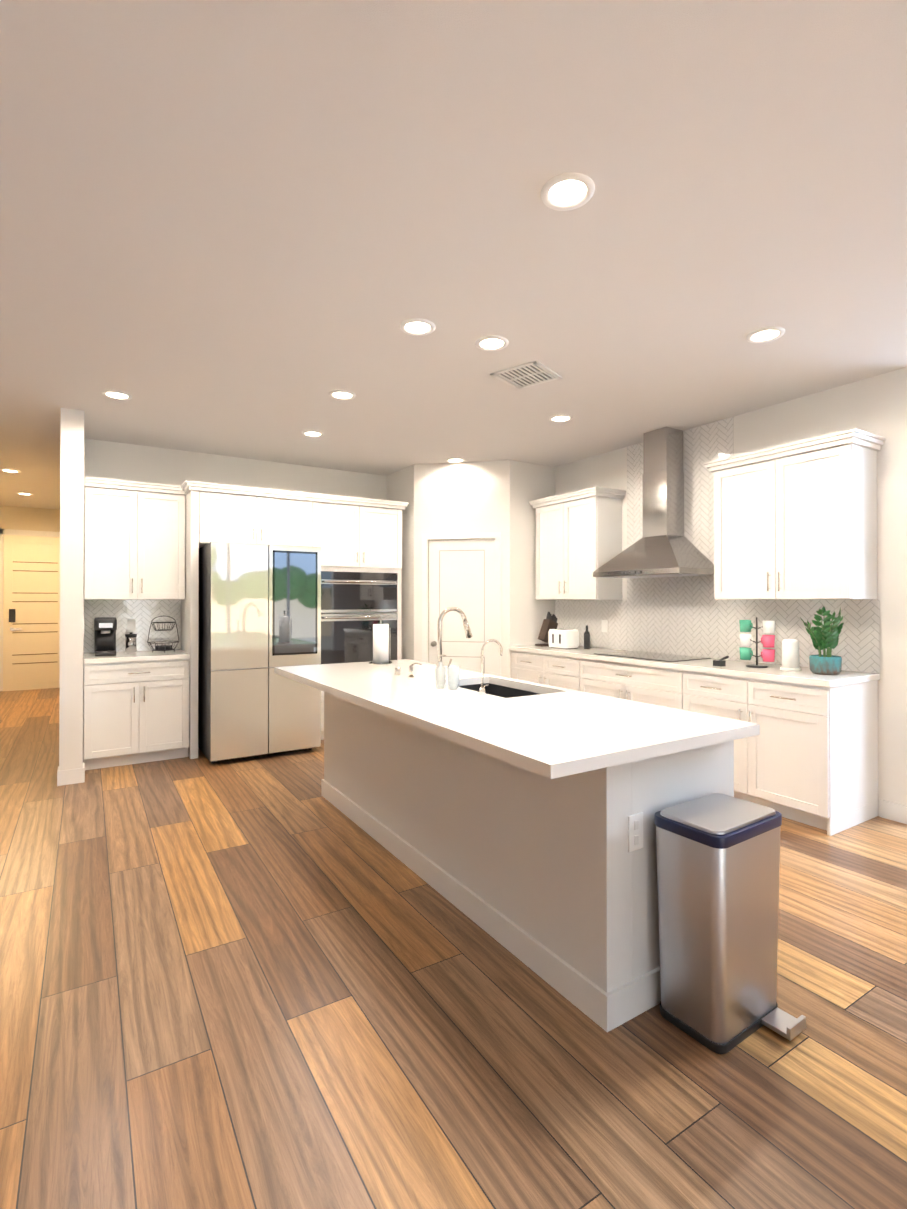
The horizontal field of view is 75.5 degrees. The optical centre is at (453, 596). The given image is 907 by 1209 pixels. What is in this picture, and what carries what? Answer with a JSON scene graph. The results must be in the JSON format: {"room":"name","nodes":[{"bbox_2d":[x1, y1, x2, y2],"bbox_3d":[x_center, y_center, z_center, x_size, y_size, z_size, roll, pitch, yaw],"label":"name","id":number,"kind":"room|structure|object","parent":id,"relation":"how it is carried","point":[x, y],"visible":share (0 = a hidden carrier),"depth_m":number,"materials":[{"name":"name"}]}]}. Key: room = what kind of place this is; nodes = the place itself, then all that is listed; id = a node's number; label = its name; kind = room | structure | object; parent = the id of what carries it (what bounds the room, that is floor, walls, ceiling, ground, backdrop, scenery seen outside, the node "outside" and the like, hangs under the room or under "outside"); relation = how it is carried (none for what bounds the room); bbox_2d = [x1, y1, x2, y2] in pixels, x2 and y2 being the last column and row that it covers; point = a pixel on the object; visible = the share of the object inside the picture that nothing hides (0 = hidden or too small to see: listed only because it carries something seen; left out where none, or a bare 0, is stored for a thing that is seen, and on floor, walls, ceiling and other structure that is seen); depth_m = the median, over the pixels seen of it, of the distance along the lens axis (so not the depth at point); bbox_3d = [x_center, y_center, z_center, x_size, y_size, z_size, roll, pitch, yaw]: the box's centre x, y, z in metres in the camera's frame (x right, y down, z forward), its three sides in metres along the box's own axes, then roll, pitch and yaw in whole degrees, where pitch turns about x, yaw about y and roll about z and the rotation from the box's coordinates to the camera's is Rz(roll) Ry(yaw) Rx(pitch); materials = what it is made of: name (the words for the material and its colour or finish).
{"room":"kitchen","nodes":[
{"label":"kitchen","id":0,"kind":"room"},
{"bbox_2d":[0,506,59,536],"bbox_3d":[-6.797,0.022,9.185,1.730,2.850,0.150,0,0,-32],"label":"wall","id":1,"kind":"structure","parent":0,"point":[25,518],"depth_m":9.19,"materials":[{"name":"beige paint"}]},
{"bbox_2d":[0,529,59,690],"bbox_3d":[-6.559,0.202,9.189,0.980,2.490,0.090,0,0,-32],"label":"front door","id":2,"kind":"structure","parent":1,"relation":"in","point":[29,609],"depth_m":9.15,"materials":[{"name":"beige paint"}]},
{"bbox_2d":[57,408,84,785],"bbox_3d":[-4.492,0.009,6.993,0.174,2.850,6.012,0,0,-32],"label":"wall","id":3,"kind":"structure","parent":0,"point":[71,768],"depth_m":4.46,"materials":[{"name":"white paint"}]},
{"bbox_2d":[84,438,386,651],"bbox_3d":[-1.502,0.006,6.466,4.660,2.850,0.120,0,0,-32],"label":"wall","id":4,"kind":"structure","parent":0,"point":[121,461],"depth_m":5.84,"materials":[{"name":"white paint"}]},
{"bbox_2d":[84,600,179,652],"bbox_3d":[-2.977,0.265,5.459,0.788,0.478,0.010,0,0,-32],"label":"backsplash","id":5,"kind":"structure","parent":4,"relation":"attached to","point":[137,617],"depth_m":5.48,"materials":[{"name":"grey tile"}]},
{"bbox_2d":[84,476,185,599],"bbox_3d":[-2.875,-0.494,5.300,0.788,1.035,0.400,0,0,-32],"label":"upper cabinet","id":6,"kind":"object","parent":4,"relation":"attached to","point":[134,540],"visible":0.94,"depth_m":5.15,"materials":[{"name":"white wood"}]},
{"bbox_2d":[0,688,906,1208],"bbox_3d":[-1.009,1.415,3.805,12.500,0.001,17.500,0,0,-32],"label":"floor","id":7,"kind":"structure","parent":0,"point":[278,980],"depth_m":1.87,"materials":[{"name":"brown wood"}]},
{"bbox_2d":[83,659,189,769],"bbox_3d":[-2.804,0.983,5.178,0.788,0.880,0.666,0,0,-32],"label":"base cabinet","id":8,"kind":"object","parent":7,"relation":"on","point":[136,712],"visible":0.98,"depth_m":4.92,"materials":[{"name":"white wood"}]},
{"bbox_2d":[84,649,189,663],"bbox_3d":[-2.811,0.523,5.192,0.788,0.040,0.640,0,0,-32],"label":"countertop","id":9,"kind":"structure","parent":8,"relation":"on","point":[123,656],"depth_m":5.01,"materials":[{"name":"white stone"}]},
{"bbox_2d":[94,617,116,655],"bbox_3d":[-3.021,0.340,5.084,0.165,0.325,0.271,0,0,-32],"label":"coffee maker","id":10,"kind":"object","parent":9,"relation":"on","point":[105,628],"visible":1,"depth_m":5.05,"materials":[{"name":"black plastic"}]},
{"bbox_2d":[125,632,136,652],"bbox_3d":[-2.895,0.411,5.258,0.094,0.185,0.094,0,0,-32],"label":"steel canister","id":11,"kind":"object","parent":9,"relation":"on","point":[131,642],"visible":1,"depth_m":5.22,"materials":[{"name":"silver metal"}]},
{"bbox_2d":[147,616,178,652],"bbox_3d":[-2.658,0.338,5.371,0.267,0.333,0.267,0,0,-32],"label":"wire basket","id":12,"kind":"object","parent":9,"relation":"on","point":[164,648],"visible":1,"depth_m":5.33,"materials":[{"name":"black metal"}]},
{"bbox_2d":[198,542,320,762],"bbox_3d":[-1.873,0.483,5.539,0.950,1.885,0.952,0,0,-32],"label":"fridge","id":13,"kind":"object","parent":7,"relation":"on","point":[259,613],"visible":0.92,"depth_m":5.12,"materials":[{"name":"grey metal"}]},
{"bbox_2d":[181,480,408,758],"bbox_3d":[-1.580,0.210,5.935,2.175,2.435,0.690,0,0,-32],"label":"cabinet surround","id":14,"kind":"object","parent":7,"relation":"on","point":[350,534],"visible":0.42,"depth_m":5.58,"materials":[{"name":"white wood"}]},
{"bbox_2d":[321,571,397,663],"bbox_3d":[-0.949,0.238,5.958,0.860,0.980,0.080,0,0,-32],"label":"double wall oven","id":15,"kind":"object","parent":14,"relation":"in","point":[346,638],"visible":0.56,"depth_m":5.94,"materials":[{"name":"black glass"}]},
{"bbox_2d":[322,683,733,1031],"bbox_3d":[0.103,0.971,3.240,0.770,0.880,2.708,0,0,-32],"label":"kitchen island","id":16,"kind":"object","parent":7,"relation":"on","point":[552,883],"visible":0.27,"depth_m":2.22,"materials":[{"name":"white paint"}]},
{"bbox_2d":[275,659,759,778],"bbox_3d":[-0.048,0.511,3.190,1.050,0.040,2.910,0,0,-32],"label":"island countertop","id":17,"kind":"structure","parent":16,"relation":"on","point":[551,732],"depth_m":2.36,"materials":[{"name":"white stone"}]},
{"bbox_2d":[369,615,391,664],"bbox_3d":[-0.538,0.317,4.341,0.170,0.362,0.170,0,0,-32],"label":"paper towel holder","id":18,"kind":"object","parent":17,"relation":"on","point":[381,644],"visible":1,"depth_m":4.29,"materials":[{"name":"white paper"}]},
{"bbox_2d":[395,667,400,674],"bbox_3d":[-0.352,0.472,3.714,0.036,0.045,0.036,0,0,-32],"label":"button","id":19,"kind":"object","parent":17,"relation":"on","point":[397,670],"visible":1,"depth_m":3.70,"materials":[{"name":"silver metal"}]},
{"bbox_2d":[408,663,421,678],"bbox_3d":[-0.235,0.447,3.575,0.092,0.092,0.040,0,0,-32],"label":"soap dispenser","id":20,"kind":"object","parent":17,"relation":"on","point":[410,676],"visible":1,"depth_m":3.55,"materials":[{"name":"silver metal"}]},
{"bbox_2d":[435,655,445,688],"bbox_3d":[-0.070,0.401,3.159,0.060,0.180,0.060,0,0,-32],"label":"soap bottle","id":21,"kind":"object","parent":17,"relation":"on","point":[444,674],"visible":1,"depth_m":3.15,"materials":[{"name":"white plastic"}]},
{"bbox_2d":[434,607,471,685],"bbox_3d":[0.016,0.273,3.302,0.246,0.437,0.111,0,0,-32],"label":"faucet","id":22,"kind":"object","parent":17,"relation":"on","point":[468,633],"visible":0.77,"depth_m":3.27,"materials":[{"name":"silver metal"}]},
{"bbox_2d":[447,666,459,689],"bbox_3d":[0.001,0.431,3.121,0.072,0.120,0.072,0,0,-32],"label":"drinking glass","id":23,"kind":"object","parent":17,"relation":"on","point":[451,680],"visible":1,"depth_m":3.10,"materials":[{"name":"white"}]},
{"bbox_2d":[478,639,502,694],"bbox_3d":[0.197,0.352,2.955,0.146,0.275,0.071,0,0,-32],"label":"filter faucet","id":24,"kind":"object","parent":17,"relation":"on","point":[482,690],"visible":1,"depth_m":2.94,"materials":[{"name":"silver metal"}]},
{"bbox_2d":[459,683,538,697],"bbox_3d":[0.237,0.647,3.232,0.396,0.229,0.696,0,0,-32],"label":"sink basin","id":25,"kind":"object","parent":17,"relation":"in","point":[499,690],"visible":0.04,"depth_m":3.52,"materials":[{"name":"grey metal"}]},
{"bbox_2d":[511,650,570,688],"bbox_3d":[1.128,0.987,5.769,0.632,0.880,1.079,0,0,-32],"label":"base cabinet","id":26,"kind":"object","parent":7,"relation":"on","point":[552,670],"depth_m":5.61,"materials":[{"name":"white wood"}]},
{"bbox_2d":[508,645,879,687],"bbox_3d":[1.659,0.521,4.916,0.640,0.040,3.093,0,0,-32],"label":"countertop","id":27,"kind":"structure","parent":26,"relation":"on","point":[774,672],"depth_m":4.12,"materials":[{"name":"white stone"}]},
{"bbox_2d":[535,612,557,646],"bbox_3d":[0.981,0.331,6.107,0.249,0.355,0.110,0,0,-32],"label":"knife block","id":28,"kind":"object","parent":27,"relation":"on","point":[549,621],"visible":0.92,"depth_m":6.08,"materials":[{"name":"brown wood"}]},
{"bbox_2d":[548,629,578,648],"bbox_3d":[1.083,0.413,5.819,0.184,0.187,0.305,0,0,-32],"label":"toaster","id":29,"kind":"object","parent":27,"relation":"on","point":[563,638],"visible":1,"depth_m":5.71,"materials":[{"name":"white plastic"}]},
{"bbox_2d":[584,625,589,648],"bbox_3d":[1.295,0.391,5.690,0.060,0.230,0.060,0,0,-32],"label":"oil bottle","id":30,"kind":"object","parent":27,"relation":"on","point":[586,639],"visible":1,"depth_m":5.67,"materials":[{"name":"black glass"}]},
{"bbox_2d":[594,651,710,661],"bbox_3d":[1.661,0.497,4.951,0.500,0.009,0.800,0,0,-32],"label":"glass cooktop","id":31,"kind":"object","parent":27,"relation":"in","point":[654,656],"visible":1,"depth_m":4.85,"materials":[{"name":"black glass"}]},
{"bbox_2d":[713,656,728,666],"bbox_3d":[1.925,0.455,4.187,0.088,0.084,0.135,0,0,-32],"label":"can opener","id":32,"kind":"object","parent":27,"relation":"on","point":[721,662],"visible":1,"depth_m":4.20,"materials":[{"name":"black plastic"}]},
{"bbox_2d":[739,617,774,667],"bbox_3d":[2.156,0.321,4.165,0.140,0.352,0.250,0,0,-32],"label":"mug tree","id":33,"kind":"object","parent":27,"relation":"on","point":[766,655],"visible":1,"depth_m":4.16,"materials":[{"name":"multicoloured ceramic"}]},
{"bbox_2d":[780,639,800,670],"bbox_3d":[2.281,0.391,3.965,0.124,0.210,0.124,0,0,-32],"label":"paper towel holder","id":34,"kind":"object","parent":27,"relation":"on","point":[790,654],"visible":1,"depth_m":3.92,"materials":[{"name":"white paper"}]},
{"bbox_2d":[800,606,843,674],"bbox_3d":[2.386,0.277,3.785,0.282,0.436,0.224,0,0,-32],"label":"plant","id":35,"kind":"object","parent":27,"relation":"on","point":[825,636],"visible":1,"depth_m":3.73,"materials":[{"name":"green plant"}]},
{"bbox_2d":[571,657,670,707],"bbox_3d":[1.665,0.981,4.912,0.632,0.880,1.178,0,0,-32],"label":"base cabinet","id":36,"kind":"object","parent":7,"relation":"on","point":[644,684],"depth_m":4.77,"materials":[{"name":"white wood"}]},
{"bbox_2d":[654,793,805,1053],"bbox_3d":[0.915,1.063,1.950,0.394,0.681,0.342,0,0,-32],"label":"step trash can","id":37,"kind":"object","parent":7,"relation":"on","point":[718,861],"visible":1,"depth_m":1.87,"materials":[{"name":"silver metal"}]},
{"bbox_2d":[671,669,877,835],"bbox_3d":[2.195,0.976,4.065,0.632,0.880,1.057,0,0,-32],"label":"base cabinet","id":38,"kind":"object","parent":7,"relation":"on","point":[808,755],"depth_m":3.67,"materials":[{"name":"white wood"}]},
{"bbox_2d":[0,0,906,509],"bbox_3d":[-1.009,-1.485,3.822,12.500,0.100,17.500,0,0,-32],"label":"ceiling","id":39,"kind":"structure","parent":0,"point":[250,228],"depth_m":2.25,"materials":[{"name":"white paint"}]},
{"bbox_2d":[0,469,20,472],"bbox_3d":[-4.975,-1.413,6.576,0.190,0.009,0.190,0,0,-32],"label":"recessed light","id":40,"kind":"object","parent":39,"relation":"in","point":[10,470],"visible":0.96,"depth_m":6.56,"materials":[{"name":"white"}]},
{"bbox_2d":[16,492,32,494],"bbox_3d":[-5.853,-1.405,7.997,0.190,0.009,0.190,0,0,-32],"label":"recessed light","id":41,"kind":"object","parent":39,"relation":"in","point":[20,493],"visible":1,"depth_m":7.97,"materials":[{"name":"white"}]},
{"bbox_2d":[102,390,131,399],"bbox_3d":[-2.384,-1.428,4.152,0.190,0.009,0.190,0,0,-32],"label":"recessed light","id":42,"kind":"object","parent":39,"relation":"in","point":[116,395],"visible":1,"depth_m":4.14,"materials":[{"name":"white"}]},
{"bbox_2d":[302,430,323,436],"bbox_3d":[-1.227,-1.422,5.112,0.190,0.009,0.190,0,0,-32],"label":"recessed light","id":43,"kind":"object","parent":39,"relation":"in","point":[310,433],"visible":0.98,"depth_m":5.10,"materials":[{"name":"white"}]},
{"bbox_2d":[329,390,355,399],"bbox_3d":[-0.788,-1.428,4.148,0.190,0.009,0.190,0,0,-32],"label":"recessed light","id":44,"kind":"object","parent":39,"relation":"in","point":[342,395],"visible":0.98,"depth_m":4.14,"materials":[{"name":"white"}]},
{"bbox_2d":[400,318,434,335],"bbox_3d":[-0.191,-1.434,3.118,0.190,0.009,0.190,0,0,-32],"label":"recessed light","id":45,"kind":"object","parent":39,"relation":"in","point":[417,327],"visible":1,"depth_m":3.11,"materials":[{"name":"white"}]},
{"bbox_2d":[446,458,463,462],"bbox_3d":[0.019,-1.416,6.081,0.190,0.009,0.190,0,0,-32],"label":"recessed light","id":46,"kind":"object","parent":39,"relation":"in","point":[454,460],"visible":0.98,"depth_m":6.09,"materials":[{"name":"white"}]},
{"bbox_2d":[475,335,508,350],"bbox_3d":[0.217,-1.433,3.315,0.190,0.009,0.190,0,0,-32],"label":"recessed light","id":47,"kind":"object","parent":39,"relation":"in","point":[491,343],"visible":1,"depth_m":3.30,"materials":[{"name":"white plastic"}]},
{"bbox_2d":[490,360,561,389],"bbox_3d":[0.472,-1.431,3.793,0.340,0.008,0.340,0,0,38],"label":"ceiling vent","id":48,"kind":"object","parent":39,"relation":"in","point":[528,374],"visible":0.98,"depth_m":3.78,"materials":[{"name":"white metal"}]},
{"bbox_2d":[549,414,572,422],"bbox_3d":[0.858,-1.425,4.684,0.190,0.009,0.190,0,0,-32],"label":"recessed light","id":49,"kind":"object","parent":39,"relation":"in","point":[560,418],"visible":1,"depth_m":4.68,"materials":[{"name":"white plastic"}]},
{"bbox_2d":[541,172,594,210],"bbox_3d":[0.407,-1.440,2.088,0.190,0.009,0.190,0,0,-32],"label":"recessed light","id":50,"kind":"object","parent":39,"relation":"in","point":[567,191],"visible":1,"depth_m":2.08,"materials":[{"name":"white plastic"}]},
{"bbox_2d":[746,327,784,342],"bbox_3d":[1.710,-1.433,3.211,0.190,0.009,0.190,0,0,-32],"label":"recessed light","id":51,"kind":"object","parent":39,"relation":"in","point":[764,335],"visible":1,"depth_m":3.20,"materials":[{"name":"white"}]},
{"bbox_2d":[387,460,554,677],"bbox_3d":[0.164,0.007,6.623,1.370,2.850,1.380,0,0,-32],"label":"wall","id":52,"kind":"structure","parent":0,"point":[478,497],"depth_m":6.20,"materials":[{"name":"white paint"}]},
{"bbox_2d":[422,532,500,675],"bbox_3d":[0.083,0.379,6.176,0.840,2.100,0.114,0,0,11],"label":"door","id":53,"kind":"structure","parent":52,"relation":"attached to","point":[465,573],"depth_m":6.20,"materials":[{"name":"white wood"}]},
{"bbox_2d":[555,367,906,823],"bbox_3d":[1.646,0.001,5.688,0.174,2.850,4.780,0,0,-32],"label":"wall","id":54,"kind":"structure","parent":0,"point":[876,405],"depth_m":3.77,"materials":[{"name":"white paint"}]},
{"bbox_2d":[529,486,625,599],"bbox_3d":[1.216,-0.490,5.856,0.400,1.035,0.960,0,0,-32],"label":"upper cabinet","id":55,"kind":"object","parent":54,"relation":"attached to","point":[578,538],"visible":1,"depth_m":5.62,"materials":[{"name":"white wood"}]},
{"bbox_2d":[593,427,713,577],"bbox_3d":[1.692,-0.799,4.978,0.503,1.250,0.900,0,0,-32],"label":"range hood","id":56,"kind":"object","parent":54,"relation":"attached to","point":[663,547],"visible":0.96,"depth_m":4.94,"materials":[{"name":"silver metal"}]},
{"bbox_2d":[555,417,879,673],"bbox_3d":[1.925,-0.461,5.086,0.011,1.925,3.090,0,0,-32],"label":"backsplash","id":57,"kind":"structure","parent":54,"relation":"attached to","point":[687,615],"depth_m":4.89,"materials":[{"name":"grey tile"}]},
{"bbox_2d":[704,428,885,598],"bbox_3d":[2.327,-0.501,4.082,0.400,1.035,1.030,0,0,-32],"label":"upper cabinet","id":58,"kind":"object","parent":54,"relation":"attached to","point":[796,520],"visible":1,"depth_m":3.87,"materials":[{"name":"white wood"}]}
]}

